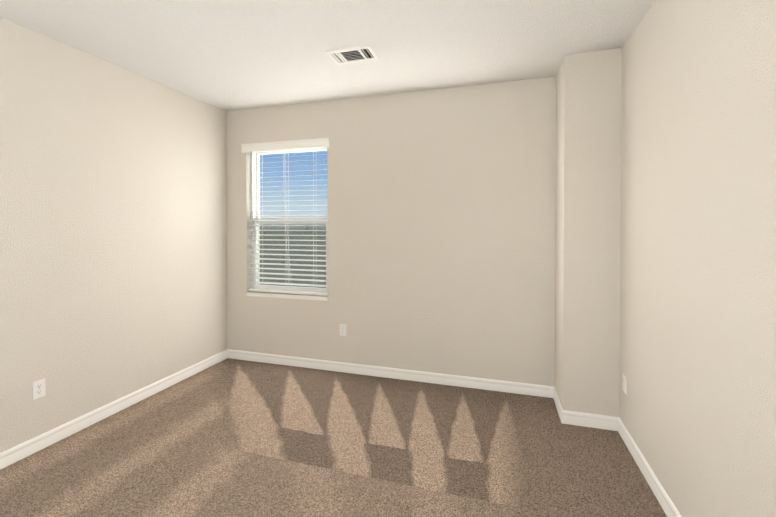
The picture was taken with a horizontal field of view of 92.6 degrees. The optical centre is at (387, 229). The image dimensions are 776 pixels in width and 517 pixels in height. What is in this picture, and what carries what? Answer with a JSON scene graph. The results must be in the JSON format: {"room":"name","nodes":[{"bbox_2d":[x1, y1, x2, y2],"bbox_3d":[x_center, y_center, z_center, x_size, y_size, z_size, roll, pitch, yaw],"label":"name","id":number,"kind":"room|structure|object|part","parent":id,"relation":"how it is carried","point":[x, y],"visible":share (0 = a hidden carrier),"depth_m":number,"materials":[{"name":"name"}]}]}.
{"room":"empty bedroom","nodes":[
{"label":"empty bedroom","id":0,"kind":"room"},
{"bbox_2d":[0,17,226,452],"bbox_3d":[-2.509,0.087,2.018,0.170,2.740,4.790,0,1,17],"label":"wall","id":1,"kind":"structure","parent":0,"point":[113,232],"depth_m":2.79,"materials":[{"name":"paint"}]},
{"bbox_2d":[32,379,45,399],"bbox_3d":[-2.294,1.053,2.440,0.007,0.114,0.070,0,1,17],"label":"electrical outlet","id":2,"kind":"object","parent":1,"relation":"attached to","point":[38,389],"visible":1,"depth_m":2.43,"materials":[{"name":"white plastic"}]},
{"bbox_2d":[0,349,227,469],"bbox_3d":[-2.422,1.410,2.006,0.013,0.096,4.450,0,1,17],"label":"baseboard","id":3,"kind":"structure","parent":1,"relation":"attached to","point":[12,455],"depth_m":2.79,"materials":[{"name":"white wood"}]},
{"bbox_2d":[0,0,654,110],"bbox_3d":[-0.639,-1.337,1.444,4.072,0.120,4.790,0,1,17],"label":"ceiling","id":4,"kind":"structure","parent":0,"point":[228,55],"depth_m":2.52,"materials":[{"name":"paint"}]},
{"bbox_2d":[325,44,379,64],"bbox_3d":[-0.261,-1.285,2.746,0.350,0.013,0.224,0,1,17],"label":"ceiling vent","id":5,"kind":"object","parent":4,"relation":"in","point":[353,54],"visible":1,"depth_m":2.73,"materials":[{"name":"white metal"}]},
{"bbox_2d":[0,358,666,516],"bbox_3d":[-0.639,1.523,1.475,4.072,0.120,4.790,0,1,17],"label":"floor","id":6,"kind":"structure","parent":0,"point":[228,437],"depth_m":2.36,"materials":[{"name":"carpet"}]},
{"bbox_2d":[226,77,555,386],"bbox_3d":[0.021,0.069,3.673,3.732,2.740,0.170,0,1,17],"label":"wall","id":7,"kind":"structure","parent":0,"point":[441,220],"depth_m":3.49,"materials":[{"name":"paint"}]},
{"bbox_2d":[241,138,329,295],"bbox_3d":[-1.078,-0.117,3.920,1.030,1.602,0.108,0,1,17],"label":"window blind slats","id":8,"kind":"object","parent":7,"relation":"attached to","point":[289,145],"visible":0.88,"depth_m":3.92,"materials":[{"name":"white plastic"}]},
{"bbox_2d":[247,291,327,300],"bbox_3d":[-1.069,0.711,3.957,0.970,0.040,0.084,0,1,17],"label":"window sill","id":9,"kind":"structure","parent":7,"relation":"attached to","point":[290,296],"depth_m":3.92,"materials":[{"name":"white wood"}]},
{"bbox_2d":[250,147,327,295],"bbox_3d":[-1.046,-0.102,4.026,0.970,1.585,0.100,0,1,17],"label":"window","id":10,"kind":"structure","parent":7,"relation":"in","point":[255,173],"depth_m":4.07,"materials":[{"name":"white plastic"}]},
{"bbox_3d":[-1.034,0.289,4.070,0.910,0.742,0.008,0,1,17],"label":"screen frame","id":11,"kind":"part","parent":10,"relation":"part of","materials":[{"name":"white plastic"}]},
{"bbox_2d":[260,224,325,287],"bbox_3d":[-1.034,0.289,4.069,0.886,0.718,0.002,0,1,17],"label":"screen","id":12,"kind":"object","parent":10,"relation":"attached to","point":[298,267],"depth_m":4.07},
{"bbox_2d":[340,324,345,335],"bbox_3d":[-0.455,1.016,3.733,0.070,0.114,0.007,0,1,17],"label":"electrical outlet","id":13,"kind":"object","parent":7,"relation":"attached to","point":[342,329],"visible":1,"depth_m":3.73,"materials":[{"name":"white plastic"}]},
{"bbox_2d":[228,349,551,397],"bbox_3d":[-0.169,1.392,3.649,3.331,0.096,0.012,0,1,17],"label":"baseboard","id":14,"kind":"structure","parent":7,"relation":"attached to","point":[403,374],"depth_m":3.56,"materials":[{"name":"white wood"}]},
{"bbox_2d":[555,48,621,416],"bbox_3d":[1.547,0.077,2.910,0.371,2.740,0.420,0,1,17],"label":"wall column","id":15,"kind":"structure","parent":0,"point":[588,226],"depth_m":2.71,"materials":[{"name":"paint"}]},
{"bbox_2d":[552,386,567,423],"bbox_3d":[1.356,1.399,2.954,0.012,0.096,0.392,0,1,17],"label":"baseboard","id":16,"kind":"structure","parent":15,"relation":"attached to","point":[563,414],"depth_m":2.85,"materials":[{"name":"white wood"}]},
{"bbox_2d":[568,411,615,430],"bbox_3d":[1.479,1.402,2.719,0.300,0.096,0.012,0,1,17],"label":"baseboard","id":17,"kind":"structure","parent":15,"relation":"attached to","point":[574,418],"depth_m":2.71,"materials":[{"name":"white wood"}]},
{"bbox_2d":[619,0,775,516],"bbox_3d":[1.230,0.099,0.902,0.170,2.740,4.790,0,1,17],"label":"wall","id":18,"kind":"structure","parent":0,"point":[697,409],"depth_m":1.59,"materials":[{"name":"paint"}]},
{"bbox_2d":[622,374,626,393],"bbox_3d":[1.627,1.063,2.554,0.007,0.114,0.070,0,1,17],"label":"electrical outlet","id":19,"kind":"object","parent":18,"relation":"attached to","point":[624,385],"visible":1,"depth_m":2.54,"materials":[{"name":"white plastic"}]},
{"bbox_2d":[616,417,681,516],"bbox_3d":[1.083,1.423,0.741,0.013,0.096,4.030,0,1,17],"label":"baseboard","id":20,"kind":"structure","parent":18,"relation":"attached to","point":[666,503],"depth_m":2.13,"materials":[{"name":"white wood"}]},
{"label":"outside","id":21,"kind":"structure","parent":0,"visible":0},
{"bbox_2d":[260,224,325,287],"bbox_3d":[-2.325,0.995,13.270,48.000,2.880,13.800,0,1,17],"label":"trees","id":22,"kind":"object","parent":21,"point":[288,267],"depth_m":11.72,"materials":[{"name":"foliage"},{"name":"wood"}]}
]}

